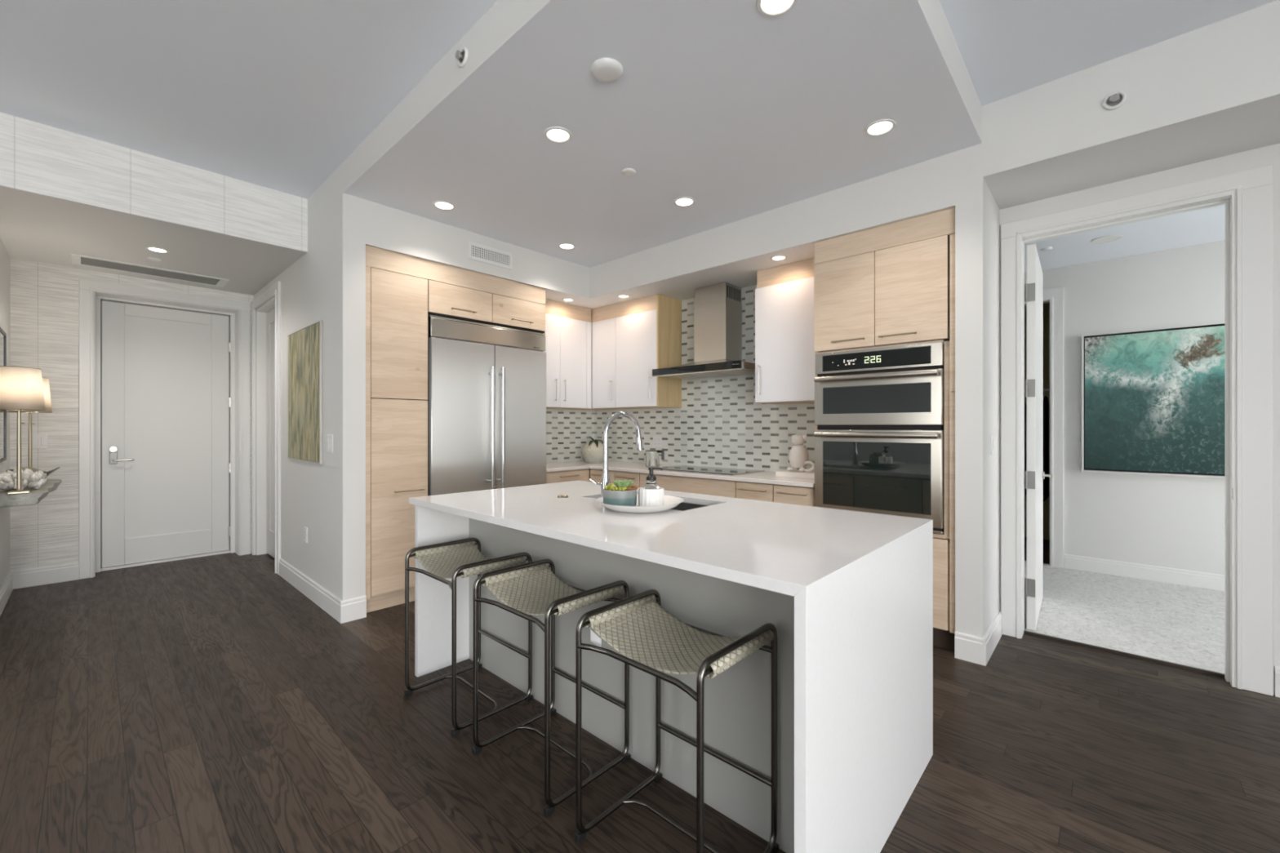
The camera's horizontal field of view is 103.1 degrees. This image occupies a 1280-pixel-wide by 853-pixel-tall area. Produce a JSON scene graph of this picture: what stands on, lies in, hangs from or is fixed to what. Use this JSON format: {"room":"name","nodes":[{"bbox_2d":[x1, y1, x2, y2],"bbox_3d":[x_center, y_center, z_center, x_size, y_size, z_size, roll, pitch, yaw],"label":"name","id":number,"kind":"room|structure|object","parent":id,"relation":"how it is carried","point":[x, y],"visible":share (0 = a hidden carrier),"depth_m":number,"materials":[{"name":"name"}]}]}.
{"room":"kitchen","nodes":[
{"label":"kitchen","id":0,"kind":"room"},
{"bbox_2d":[0,237,9,588],"bbox_3d":[-4.518,-0.225,3.494,2.120,3.030,0.140,0,0,43],"label":"wall","id":1,"kind":"structure","parent":0,"point":[4,256],"depth_m":3.80,"materials":[{"name":"white paint"}]},
{"bbox_2d":[0,327,6,462],"bbox_3d":[-4.262,-0.217,3.362,1.065,0.925,0.014,0,0,43],"label":"framed mirror","id":2,"kind":"object","parent":1,"relation":"attached to","point":[2,334],"visible":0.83,"depth_m":3.63,"materials":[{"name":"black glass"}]},
{"bbox_2d":[0,571,13,616],"bbox_3d":[-4.344,1.219,3.440,1.750,0.142,0.016,0,0,43],"label":"baseboard","id":3,"kind":"structure","parent":1,"relation":"attached to","point":[6,588],"depth_m":3.72,"materials":[{"name":"white paint"}]},
{"bbox_2d":[0,479,62,507],"bbox_3d":[-4.311,0.458,3.589,1.235,0.075,0.280,0,0,43],"label":"console shelf","id":4,"kind":"object","parent":1,"relation":"attached to","point":[34,496],"visible":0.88,"depth_m":3.21,"materials":[{"name":"stone"}]},
{"bbox_2d":[0,365,45,493],"bbox_3d":[-3.923,0.025,3.211,0.220,0.791,0.220,0,0,43],"label":"table lamp","id":5,"kind":"object","parent":4,"relation":"on","point":[21,388],"visible":1,"depth_m":3.17,"materials":[{"name":"beige fabric"}]},
{"bbox_2d":[0,468,46,490],"bbox_3d":[-4.209,0.349,3.463,0.472,0.139,0.210,0,0,43],"label":"cluster","id":6,"kind":"object","parent":4,"relation":"on","point":[36,480],"visible":0.87,"depth_m":3.36,"materials":[{"name":"white"}]},
{"bbox_2d":[7,377,52,467],"bbox_3d":[-4.600,0.025,3.834,0.220,0.791,0.220,0,0,43],"label":"table lamp","id":7,"kind":"object","parent":4,"relation":"on","point":[45,380],"visible":0.4,"depth_m":3.84,"materials":[{"name":"beige fabric"}]},
{"bbox_2d":[5,466,60,476],"bbox_3d":[-4.430,0.360,3.717,0.257,0.119,0.254,0,0,43],"label":"bowl","id":8,"kind":"object","parent":4,"relation":"on","point":[33,469],"visible":0.17,"depth_m":3.76,"materials":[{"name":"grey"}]},
{"bbox_2d":[100,301,101,566],"bbox_3d":[-4.752,-0.225,4.936,0.120,3.030,2.000,0,0,43],"label":"wall","id":9,"kind":"structure","parent":0,"point":[100,301],"depth_m":4.65,"materials":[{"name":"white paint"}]},
{"bbox_2d":[9,257,253,571],"bbox_3d":[-4.581,-0.022,4.730,0.350,2.625,1.870,0,0,43],"label":"wall","id":10,"kind":"structure","parent":0,"point":[44,298],"depth_m":4.19,"materials":[{"name":"paper"}]},
{"bbox_2d":[31,433,47,448],"bbox_3d":[-4.886,0.120,4.136,0.010,0.120,0.085,0,0,43],"label":"light switch","id":11,"kind":"object","parent":10,"relation":"attached to","point":[38,441],"visible":0.82,"depth_m":4.13,"materials":[{"name":"white plastic"}]},
{"bbox_2d":[12,562,79,589],"bbox_3d":[-4.862,1.219,4.157,0.016,0.142,0.368,0,0,43],"label":"baseboard","id":12,"kind":"structure","parent":10,"relation":"attached to","point":[31,577],"depth_m":4.15,"materials":[{"name":"white paint"}]},
{"bbox_2d":[79,278,250,579],"bbox_3d":[-4.457,0.020,4.824,0.346,2.540,1.163,0,0,43],"label":"door","id":13,"kind":"structure","parent":10,"relation":"in","point":[175,366],"depth_m":4.81,"materials":[{"name":"white paint"}]},
{"bbox_2d":[0,186,306,295],"bbox_3d":[-3.949,-1.385,4.030,2.228,0.100,1.700,0,0,43],"label":"ceiling","id":14,"kind":"structure","parent":0,"point":[34,227],"depth_m":3.69,"materials":[{"name":"white paint"}]},
{"bbox_2d":[71,253,229,287],"bbox_3d":[-4.180,-1.331,4.380,0.335,0.009,0.960,0,0,43],"label":"ceiling vent","id":15,"kind":"object","parent":14,"relation":"in","point":[80,260],"visible":1,"depth_m":4.33,"materials":[{"name":"white plastic"}]},
{"bbox_2d":[146,257,161,262],"bbox_3d":[-3.869,-1.329,4.049,0.084,0.012,0.084,0,0,43],"label":"sprinkler cover","id":16,"kind":"object","parent":14,"relation":"attached to","point":[152,259],"visible":1,"depth_m":4.04,"materials":[{"name":"white plastic"}]},
{"bbox_2d":[145,246,169,253],"bbox_3d":[-3.637,-1.331,3.832,0.132,0.006,0.132,0,0,43],"label":"recessed light","id":17,"kind":"object","parent":14,"relation":"in","point":[149,248],"visible":1,"depth_m":3.83,"materials":[{"name":"white plastic"}]},
{"bbox_2d":[0,111,307,252],"bbox_3d":[-4.196,-1.538,2.114,0.012,0.405,4.850,0,0,43],"label":"wall","id":18,"kind":"structure","parent":0,"point":[38,158],"depth_m":3.22,"materials":[{"name":"paper"}]},
{"bbox_2d":[253,162,365,600],"bbox_3d":[-2.936,-0.225,4.381,2.840,3.030,0.190,0,0,43],"label":"wall","id":19,"kind":"structure","parent":0,"point":[326,284],"depth_m":3.49,"materials":[{"name":"white paint"}]},
{"bbox_2d":[251,281,280,574],"bbox_3d":[-3.498,0.013,4.835,1.080,2.555,0.150,0,0,43],"label":"door","id":20,"kind":"structure","parent":19,"relation":"in","point":[266,319],"depth_m":5.09,"materials":[{"name":"white paint"}]},
{"bbox_2d":[287,320,322,463],"bbox_3d":[-2.602,-0.244,3.931,0.874,1.024,0.015,0,0,43],"label":"abstract painting","id":21,"kind":"object","parent":19,"relation":"attached to","point":[304,345],"visible":1,"depth_m":3.88,"materials":[{"name":"paint"}]},
{"bbox_2d":[303,526,307,542],"bbox_3d":[-2.574,0.832,3.911,0.075,0.118,0.008,0,0,43],"label":"wall outlet","id":22,"kind":"object","parent":19,"relation":"attached to","point":[305,529],"visible":1,"depth_m":3.90,"materials":[{"name":"white plastic"}]},
{"bbox_2d":[278,558,366,623],"bbox_3d":[-2.498,1.219,3.931,1.616,0.142,0.156,0,0,43],"label":"baseboard","id":23,"kind":"structure","parent":19,"relation":"attached to","point":[349,610],"depth_m":3.56,"materials":[{"name":"white paint"}]},
{"bbox_2d":[326,434,333,453],"bbox_3d":[-2.149,0.118,3.518,0.118,0.125,0.010,0,0,43],"label":"light switch","id":24,"kind":"object","parent":19,"relation":"attached to","point":[329,437],"visible":1,"depth_m":3.50,"materials":[{"name":"white plastic"}]},
{"bbox_2d":[0,0,1277,199],"bbox_3d":[-0.062,-1.800,2.644,10.720,0.120,11.400,0,0,43],"label":"ceiling","id":25,"kind":"structure","parent":0,"point":[276,95],"depth_m":2.41,"materials":[{"name":"white paint"}]},
{"bbox_2d":[0,537,1279,852],"bbox_3d":[-0.062,1.344,2.644,10.720,0.132,11.400,0,0,43],"label":"floor","id":26,"kind":"structure","parent":0,"point":[206,704],"depth_m":2.09,"materials":[{"name":"brown wood"}]},
{"bbox_2d":[365,266,427,613],"bbox_3d":[-1.946,0.097,3.829,0.665,2.386,0.442,0,0,43],"label":"pantry cabinet","id":27,"kind":"object","parent":26,"relation":"on","point":[397,304],"visible":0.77,"depth_m":3.60,"materials":[{"name":"brown wood"}]},
{"bbox_2d":[404,537,533,737],"bbox_3d":[-0.817,0.938,2.421,0.501,0.703,0.403,0,0,43],"label":"counter stool","id":28,"kind":"object","parent":26,"relation":"on","point":[453,559],"visible":0.91,"depth_m":2.40,"materials":[{"name":"grey"}]},
{"bbox_2d":[427,315,546,495],"bbox_3d":[-1.409,0.228,4.368,0.722,2.124,1.060,0,0,43],"label":"refrigerator","id":29,"kind":"object","parent":26,"relation":"on","point":[486,384],"visible":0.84,"depth_m":4.09,"materials":[{"name":"silver metal"}]},
{"bbox_2d":[427,280,545,333],"bbox_3d":[-1.432,-0.967,4.385,0.665,0.258,1.072,0,0,43],"label":"upper cabinet","id":30,"kind":"object","parent":29,"relation":"on","point":[444,300],"visible":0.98,"depth_m":4.12,"materials":[{"name":"brown wood"}]},
{"bbox_2d":[365,245,545,304],"bbox_3d":[-1.373,-1.167,4.030,0.022,0.139,1.514,0,0,43],"label":"panel","id":31,"kind":"object","parent":30,"relation":"on","point":[375,258],"visible":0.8,"depth_m":3.91,"materials":[{"name":"brown wood"}]},
{"bbox_2d":[471,559,631,817],"bbox_3d":[-0.348,0.938,1.988,0.501,0.703,0.403,0,0,43],"label":"counter stool","id":32,"kind":"object","parent":26,"relation":"on","point":[531,588],"visible":0.99,"depth_m":2.00,"materials":[{"name":"grey"}]},
{"bbox_2d":[546,468,589,484],"bbox_3d":[-0.884,0.854,4.993,0.635,0.873,0.532,0,0,43],"label":"base cabinet","id":33,"kind":"object","parent":26,"relation":"on","point":[578,474],"visible":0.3,"depth_m":4.79,"materials":[{"name":"brown wood"}]},
{"bbox_2d":[590,468,616,484],"bbox_3d":[-0.173,0.854,5.085,0.345,0.873,0.635,0,0,43],"label":"base cabinet","id":34,"kind":"object","parent":26,"relation":"on","point":[596,475],"visible":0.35,"depth_m":4.90,"materials":[{"name":"brown wood"}]},
{"bbox_2d":[614,471,640,487],"bbox_3d":[0.071,0.854,4.859,0.313,0.873,0.635,0,0,43],"label":"base cabinet","id":35,"kind":"object","parent":26,"relation":"on","point":[619,475],"visible":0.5,"depth_m":4.63,"materials":[{"name":"brown wood"}]},
{"bbox_2d":[408,480,933,852],"bbox_3d":[-0.012,0.828,2.312,2.135,0.924,1.154,0,0,43],"label":"kitchen island","id":36,"kind":"object","parent":26,"relation":"on","point":[847,595],"visible":0.82,"depth_m":1.71,"materials":[{"name":"white stone"}]},
{"bbox_2d":[408,480,932,596],"bbox_3d":[-0.018,0.381,2.305,2.135,0.030,1.135,0,0,43],"label":"island countertop","id":37,"kind":"structure","parent":36,"relation":"on","point":[782,548],"depth_m":1.82,"materials":[{"name":"white stone"}]},
{"bbox_2d":[557,494,568,497],"bbox_3d":[-0.399,0.359,2.627,0.057,0.014,0.027,0,0,1],"label":"trinket","id":38,"kind":"object","parent":37,"relation":"on","point":[558,495],"visible":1,"depth_m":2.62,"materials":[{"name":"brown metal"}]},
{"bbox_2d":[589,411,643,503],"bbox_3d":[-0.101,0.146,2.474,0.283,0.440,0.093,0,0,-24],"label":"faucet","id":39,"kind":"object","parent":37,"relation":"on","point":[605,481],"visible":0.91,"depth_m":2.42,"materials":[{"name":"silver metal"}]},
{"bbox_2d":[595,493,684,513],"bbox_3d":[0.000,0.346,2.263,0.390,0.040,0.390,0,0,43],"label":"serving tray","id":40,"kind":"object","parent":37,"relation":"on","point":[669,501],"visible":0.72,"depth_m":2.13,"materials":[{"name":"white ceramic"}]},
{"bbox_2d":[603,479,639,506],"bbox_3d":[-0.087,0.295,2.248,0.150,0.113,0.152,0,0,43],"label":"succulent planter","id":41,"kind":"object","parent":40,"relation":"on","point":[623,494],"visible":0.98,"depth_m":2.20,"materials":[{"name":"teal ceramic"}]},
{"bbox_2d":[638,467,663,506],"bbox_3d":[0.050,0.267,2.252,0.114,0.171,0.115,0,0,43],"label":"soap bottle","id":42,"kind":"object","parent":40,"relation":"on","point":[651,495],"visible":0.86,"depth_m":2.21,"materials":[{"name":"white ceramic"}]},
{"bbox_2d":[670,502,709,511],"bbox_3d":[0.060,0.503,2.562,0.710,0.213,0.395,0,0,43],"label":"undermount sink","id":43,"kind":"object","parent":37,"relation":"in","point":[682,506],"visible":0.02,"depth_m":2.64,"materials":[{"name":"silver metal"}]},
{"bbox_2d":[574,589,778,852],"bbox_3d":[0.110,0.938,1.564,0.501,0.703,0.403,0,0,43],"label":"counter stool","id":44,"kind":"object","parent":26,"relation":"on","point":[651,640],"visible":1,"depth_m":1.57,"materials":[{"name":"grey leather"}]},
{"bbox_2d":[640,473,737,497],"bbox_3d":[0.565,0.854,4.427,0.991,0.873,0.600,0,0,43],"label":"base cabinet","id":45,"kind":"object","parent":26,"relation":"on","point":[726,488],"visible":0.2,"depth_m":4.13,"materials":[{"name":"brown wood"}]},
{"bbox_2d":[736,481,774,502],"bbox_3d":[1.034,0.854,3.970,0.309,0.873,0.635,0,0,43],"label":"base cabinet","id":46,"kind":"object","parent":26,"relation":"on","point":[744,490],"visible":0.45,"depth_m":3.75,"materials":[{"name":"brown wood"}]},
{"bbox_2d":[773,484,814,506],"bbox_3d":[1.262,0.854,3.760,0.304,0.873,0.635,0,0,43],"label":"base cabinet","id":47,"kind":"object","parent":26,"relation":"on","point":[801,495],"visible":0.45,"depth_m":3.54,"materials":[{"name":"brown wood"}]},
{"bbox_2d":[546,460,814,487],"bbox_3d":[0.148,0.399,4.462,2.902,0.028,1.155,0,0,43],"label":"countertop","id":48,"kind":"structure","parent":47,"relation":"on","point":[766,477],"depth_m":4.28,"materials":[{"name":"stone"}]},
{"bbox_2d":[582,436,608,462],"bbox_3d":[-0.484,0.246,5.458,0.285,0.279,0.284,0,0,43],"label":"vase","id":49,"kind":"object","parent":48,"relation":"on","point":[593,451],"visible":0.83,"depth_m":5.36,"materials":[{"name":"ceramic"}]},
{"bbox_2d":[645,449,664,466],"bbox_3d":[0.139,0.305,4.855,0.188,0.160,0.134,0,0,43],"label":"glass jug","id":50,"kind":"object","parent":48,"relation":"on","point":[652,456],"visible":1,"depth_m":4.82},
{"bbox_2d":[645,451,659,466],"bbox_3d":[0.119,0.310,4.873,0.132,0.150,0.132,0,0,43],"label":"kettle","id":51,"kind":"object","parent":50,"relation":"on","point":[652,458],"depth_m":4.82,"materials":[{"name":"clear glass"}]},
{"bbox_2d":[659,465,764,475],"bbox_3d":[0.582,0.381,4.487,0.885,0.008,0.486,0,0,43],"label":"cooktop","id":52,"kind":"object","parent":48,"relation":"in","point":[726,471],"visible":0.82,"depth_m":4.44,"materials":[{"name":"black glass"}]},
{"bbox_2d":[775,469,814,479],"bbox_3d":[1.268,0.366,3.921,0.340,0.038,0.280,0,0,43],"label":"box","id":53,"kind":"object","parent":48,"relation":"on","point":[795,473],"visible":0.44,"depth_m":3.85,"materials":[{"name":"white ceramic"}]},
{"bbox_2d":[786,434,814,472],"bbox_3d":[1.251,0.202,3.904,0.216,0.290,0.156,0,0,43],"label":"ceramic figurine","id":54,"kind":"object","parent":53,"relation":"on","point":[798,456],"visible":1,"depth_m":3.88,"materials":[{"name":"white ceramic"}]},
{"bbox_2d":[813,207,955,650],"bbox_3d":[1.679,0.026,3.367,0.827,2.527,0.675,0,0,43],"label":"tall cabinet","id":55,"kind":"object","parent":26,"relation":"on","point":[891,285],"visible":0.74,"depth_m":3.04,"materials":[{"name":"brown wood"}]},
{"bbox_2d":[813,342,943,534],"bbox_3d":[1.612,0.067,3.332,0.751,1.102,0.618,0,0,43],"label":"double oven","id":56,"kind":"object","parent":55,"relation":"in","point":[878,436],"visible":0.95,"depth_m":3.11,"materials":[{"name":"silver metal"}]},
{"bbox_2d":[365,151,955,309],"bbox_3d":[-0.019,-1.490,3.674,3.745,0.500,2.830,0,0,43],"label":"wall","id":57,"kind":"structure","parent":0,"point":[733,253],"depth_m":3.79,"materials":[{"name":"white paint"}]},
{"bbox_2d":[467,240,512,270],"bbox_3d":[-1.216,-1.391,4.144,0.009,0.139,0.403,0,0,43],"label":"air vent","id":58,"kind":"object","parent":57,"relation":"in","point":[476,251],"visible":1,"depth_m":4.14,"materials":[{"name":"white plastic"}]},
{"bbox_2d":[562,297,574,302],"bbox_3d":[-0.701,-1.236,4.966,0.122,0.006,0.122,0,0,43],"label":"recessed light","id":59,"kind":"object","parent":57,"relation":"in","point":[567,300],"visible":1,"depth_m":4.96,"materials":[{"name":"white plastic"}]},
{"bbox_2d":[617,294,630,297],"bbox_3d":[-0.155,-1.236,4.827,0.122,0.006,0.122,0,0,43],"label":"recessed light","id":60,"kind":"object","parent":57,"relation":"in","point":[618,295],"visible":1,"depth_m":4.81,"materials":[{"name":"white plastic"}]},
{"bbox_2d":[769,254,787,261],"bbox_3d":[1.018,-1.236,3.729,0.122,0.006,0.122,0,0,43],"label":"recessed light","id":61,"kind":"object","parent":57,"relation":"in","point":[780,257],"visible":1,"depth_m":3.72,"materials":[{"name":"white plastic"}]},
{"bbox_2d":[342,0,982,267],"bbox_3d":[-0.050,-1.640,3.055,3.200,0.200,2.160,0,0,43],"label":"ceiling","id":62,"kind":"structure","parent":0,"point":[740,112],"depth_m":2.56,"materials":[{"name":"white paint"}]},
{"bbox_2d":[432,200,455,210],"bbox_3d":[-1.362,-1.536,3.535,0.148,0.006,0.148,0,0,43],"label":"recessed light","id":63,"kind":"object","parent":62,"relation":"in","point":[442,205],"visible":1,"depth_m":3.53,"materials":[{"name":"white plastic"}]},
{"bbox_2d":[455,46,468,67],"bbox_3d":[-0.794,-1.640,2.251,0.084,0.084,0.035,0,0,43],"label":"sprinkler","id":64,"kind":"object","parent":62,"relation":"attached to","point":[462,55],"visible":1,"depth_m":2.25,"materials":[{"name":"white plastic"}]},
{"bbox_2d":[543,126,572,143],"bbox_3d":[-0.432,-1.536,2.681,0.148,0.006,0.148,0,0,43],"label":"recessed light","id":65,"kind":"object","parent":62,"relation":"in","point":[558,135],"visible":1,"depth_m":2.68,"materials":[{"name":"white plastic"}]},
{"bbox_2d":[558,243,575,249],"bbox_3d":[-0.624,-1.536,4.335,0.148,0.006,0.148,0,0,43],"label":"recessed light","id":66,"kind":"object","parent":62,"relation":"in","point":[562,246],"visible":1,"depth_m":4.33,"materials":[{"name":"white plastic"}]},
{"bbox_2d":[591,57,622,82],"bbox_3d":[-0.142,-1.529,2.191,0.136,0.022,0.136,0,0,43],"label":"smoke detector","id":67,"kind":"object","parent":62,"relation":"attached to","point":[604,69],"visible":1,"depth_m":2.17,"materials":[{"name":"white plastic"}]},
{"bbox_2d":[622,168,635,176],"bbox_3d":[-0.068,-1.534,3.071,0.084,0.012,0.084,0,0,43],"label":"sprinkler cover","id":68,"kind":"object","parent":62,"relation":"attached to","point":[627,171],"visible":1,"depth_m":3.06,"materials":[{"name":"white plastic"}]},
{"bbox_2d":[673,196,695,206],"bbox_3d":[0.304,-1.536,3.477,0.148,0.006,0.148,0,0,43],"label":"recessed light","id":69,"kind":"object","parent":62,"relation":"in","point":[682,201],"visible":1,"depth_m":3.47,"materials":[{"name":"white plastic"}]},
{"bbox_2d":[756,0,797,17],"bbox_3d":[0.496,-1.536,1.833,0.148,0.006,0.148,0,0,43],"label":"recessed light","id":70,"kind":"object","parent":62,"relation":"in","point":[769,8],"visible":1,"depth_m":1.86,"materials":[{"name":"white plastic"}]},
{"bbox_2d":[864,119,896,136],"bbox_3d":[1.236,-1.536,2.616,0.148,0.006,0.148,0,0,43],"label":"recessed light","id":71,"kind":"object","parent":62,"relation":"in","point":[882,126],"visible":1,"depth_m":2.61,"materials":[{"name":"white plastic"}]},
{"bbox_2d":[955,106,999,637],"bbox_3d":[2.043,-0.225,3.051,0.130,3.030,0.675,0,0,43],"label":"wall pillar","id":72,"kind":"structure","parent":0,"point":[977,213],"depth_m":2.82,"materials":[{"name":"white paint"}]},
{"bbox_2d":[954,611,1002,666],"bbox_3d":[2.001,1.219,2.994,0.146,0.142,0.566,0,0,43],"label":"baseboard","id":73,"kind":"structure","parent":72,"relation":"attached to","point":[974,649],"depth_m":2.81,"materials":[{"name":"white paint"}]},
{"bbox_2d":[991,433,994,454],"bbox_3d":[2.059,0.102,2.965,0.010,0.118,0.075,0,0,43],"label":"light switch","id":74,"kind":"object","parent":72,"relation":"attached to","point":[993,434],"visible":1,"depth_m":2.95,"materials":[{"name":"white plastic"}]},
{"bbox_2d":[1024,302,1049,540],"bbox_3d":[3.936,-0.130,5.622,2.350,2.840,1.400,0,0,43],"label":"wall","id":75,"kind":"structure","parent":0,"point":[1046,305],"depth_m":5.80,"materials":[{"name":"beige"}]},
{"bbox_2d":[1043,388,1049,391],"bbox_3d":[3.800,-0.370,5.475,2.150,0.028,0.028,0,0,43],"label":"closet rod","id":76,"kind":"object","parent":75,"relation":"attached to","point":[1044,389],"visible":0.02,"depth_m":5.16,"materials":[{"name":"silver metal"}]},
{"bbox_2d":[1024,400,1026,495],"bbox_3d":[3.980,0.174,5.309,0.050,1.131,0.478,0,0,43],"label":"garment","id":77,"kind":"object","parent":76,"relation":"hanging from","point":[1024,401],"visible":0.07,"depth_m":5.35,"materials":[{"name":"black fabric"}]},
{"bbox_2d":[1043,388,1048,501],"bbox_3d":[4.119,0.174,5.180,0.050,1.131,0.478,0,0,43],"label":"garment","id":78,"kind":"object","parent":76,"relation":"hanging from","point":[1046,405],"visible":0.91,"depth_m":5.07,"materials":[{"name":"black fabric"}]},
{"bbox_2d":[1024,240,1224,574],"bbox_3d":[4.214,-0.080,4.340,4.500,2.740,0.106,0,0,43],"label":"wall","id":79,"kind":"structure","parent":0,"point":[1166,521],"depth_m":4.28,"materials":[{"name":"white paint"}]},
{"bbox_2d":[1024,287,1063,568],"bbox_3d":[3.469,0.015,4.937,0.995,2.550,0.028,0,0,43],"label":"trim","id":80,"kind":"structure","parent":79,"relation":"attached to","point":[1055,296],"depth_m":4.63,"materials":[{"name":"white paint"}]},
{"bbox_2d":[1064,554,1224,591],"bbox_3d":[4.797,1.222,3.718,2.600,0.135,0.016,0,0,43],"label":"baseboard","id":81,"kind":"structure","parent":79,"relation":"attached to","point":[1155,573],"depth_m":4.23,"materials":[{"name":"white paint"}]},
{"bbox_2d":[1081,322,1224,477],"bbox_3d":[4.489,-0.203,3.978,1.556,1.201,0.047,0,0,43],"label":"picture","id":82,"kind":"object","parent":79,"relation":"attached to","point":[1153,400],"visible":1,"depth_m":4.18,"materials":[{"name":"teal"}]},
{"bbox_2d":[1024,204,1224,272],"bbox_3d":[3.566,-1.500,3.564,4.400,0.100,2.125,0,0,43],"label":"ceiling","id":83,"kind":"structure","parent":0,"point":[1206,225],"depth_m":3.94,"materials":[{"name":"white paint"}]},
{"bbox_2d":[1040,247,1052,251],"bbox_3d":[3.311,-1.442,4.143,0.080,0.015,0.080,0,0,43],"label":"sprinkler cover","id":84,"kind":"object","parent":83,"relation":"attached to","point":[1045,249],"visible":1,"depth_m":4.12,"materials":[{"name":"white plastic"}]},
{"bbox_2d":[1090,234,1122,244],"bbox_3d":[3.604,-1.446,3.927,0.182,0.006,0.182,0,0,43],"label":"recessed light","id":85,"kind":"object","parent":83,"relation":"in","point":[1108,238],"visible":1,"depth_m":3.92,"materials":[{"name":"white plastic"}]},
{"bbox_2d":[982,0,1279,209],"bbox_3d":[3.489,-1.548,1.643,3.905,0.385,0.570,0,0,43],"label":"wall","id":86,"kind":"structure","parent":0,"point":[1211,91],"depth_m":2.41,"materials":[{"name":"white paint"}]},
{"bbox_2d":[1102,90,1126,110],"bbox_3d":[2.235,-1.540,2.393,0.084,0.084,0.035,0,0,43],"label":"sprinkler","id":87,"kind":"object","parent":86,"relation":"attached to","point":[1117,99],"visible":1,"depth_m":2.39,"materials":[{"name":"white plastic"}]},
{"bbox_2d":[1000,142,1279,694],"bbox_3d":[3.760,-0.225,1.859,4.040,3.030,0.115,0,0,43],"label":"wall","id":88,"kind":"structure","parent":0,"point":[1268,155],"depth_m":2.56,"materials":[{"name":"white paint"}]},
{"bbox_2d":[1023,630,1224,677],"bbox_3d":[2.709,1.283,2.893,0.838,0.014,0.017,0,0,43],"label":"trim","id":89,"kind":"structure","parent":88,"relation":"attached to","point":[1182,666],"depth_m":2.85,"materials":[{"name":"brown"}]},
{"bbox_2d":[1000,164,1273,695],"bbox_3d":[2.969,0.018,3.154,1.072,2.544,0.999,0,0,43],"label":"door","id":90,"kind":"structure","parent":88,"relation":"in","point":[1246,197],"depth_m":2.56,"materials":[{"name":"white paint"}]},
{"bbox_2d":[1274,665,1279,697],"bbox_3d":[4.077,1.219,1.478,2.818,0.142,0.016,0,0,43],"label":"baseboard","id":91,"kind":"structure","parent":88,"relation":"attached to","point":[1277,668],"depth_m":2.42,"materials":[{"name":"white paint"}]},
{"bbox_3d":[-1.446,-0.225,4.992,0.140,3.030,2.830,0,0,43],"label":"wall","id":92,"kind":"structure","parent":0,"visible":0},
{"bbox_2d":[546,408,594,462],"bbox_3d":[-0.924,-0.425,5.447,0.008,1.630,1.167,0,0,43],"label":"tiled wall","id":93,"kind":"structure","parent":92,"relation":"attached to","point":[567,431],"depth_m":5.58,"materials":[{"name":"tile"}]},
{"bbox_2d":[544,298,610,410],"bbox_3d":[-0.780,-0.713,5.312,0.386,1.050,1.165,0,0,43],"label":"upper cabinet","id":94,"kind":"object","parent":93,"relation":"attached to","point":[568,327],"visible":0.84,"depth_m":5.14,"materials":[{"name":"white wood"}]},
{"bbox_3d":[0.895,0.025,4.663,3.745,2.530,0.135,0,0,43],"label":"wall","id":95,"kind":"structure","parent":0,"visible":0},
{"bbox_2d":[594,284,815,471],"bbox_3d":[0.847,-0.425,4.611,3.745,1.630,0.008,0,0,43],"label":"tiled wall","id":96,"kind":"structure","parent":95,"relation":"attached to","point":[719,423],"depth_m":4.72,"materials":[{"name":"tile"}]},
{"bbox_2d":[591,293,681,409],"bbox_3d":[-0.062,-0.712,5.176,0.924,1.052,0.393,0,0,43],"label":"upper cabinet","id":97,"kind":"object","parent":96,"relation":"attached to","point":[631,339],"visible":1,"depth_m":4.96,"materials":[{"name":"white wood"}]},
{"bbox_2d":[653,435,662,447],"bbox_3d":[0.178,0.155,5.217,0.120,0.120,0.008,0,0,43],"label":"wall outlet","id":98,"kind":"object","parent":96,"relation":"attached to","point":[657,440],"visible":1,"depth_m":5.21,"materials":[{"name":"white plastic"}]},
{"bbox_2d":[652,282,755,379],"bbox_3d":[0.615,-0.845,4.491,0.932,0.785,0.481,0,0,43],"label":"range hood","id":99,"kind":"object","parent":96,"relation":"attached to","point":[717,308],"visible":0.95,"depth_m":4.43,"materials":[{"name":"silver metal"}]},
{"bbox_2d":[755,257,815,404],"bbox_3d":[1.250,-0.713,3.964,0.608,1.050,0.393,0,0,43],"label":"upper cabinet","id":100,"kind":"object","parent":96,"relation":"attached to","point":[785,355],"visible":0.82,"depth_m":3.88,"materials":[{"name":"white wood"}]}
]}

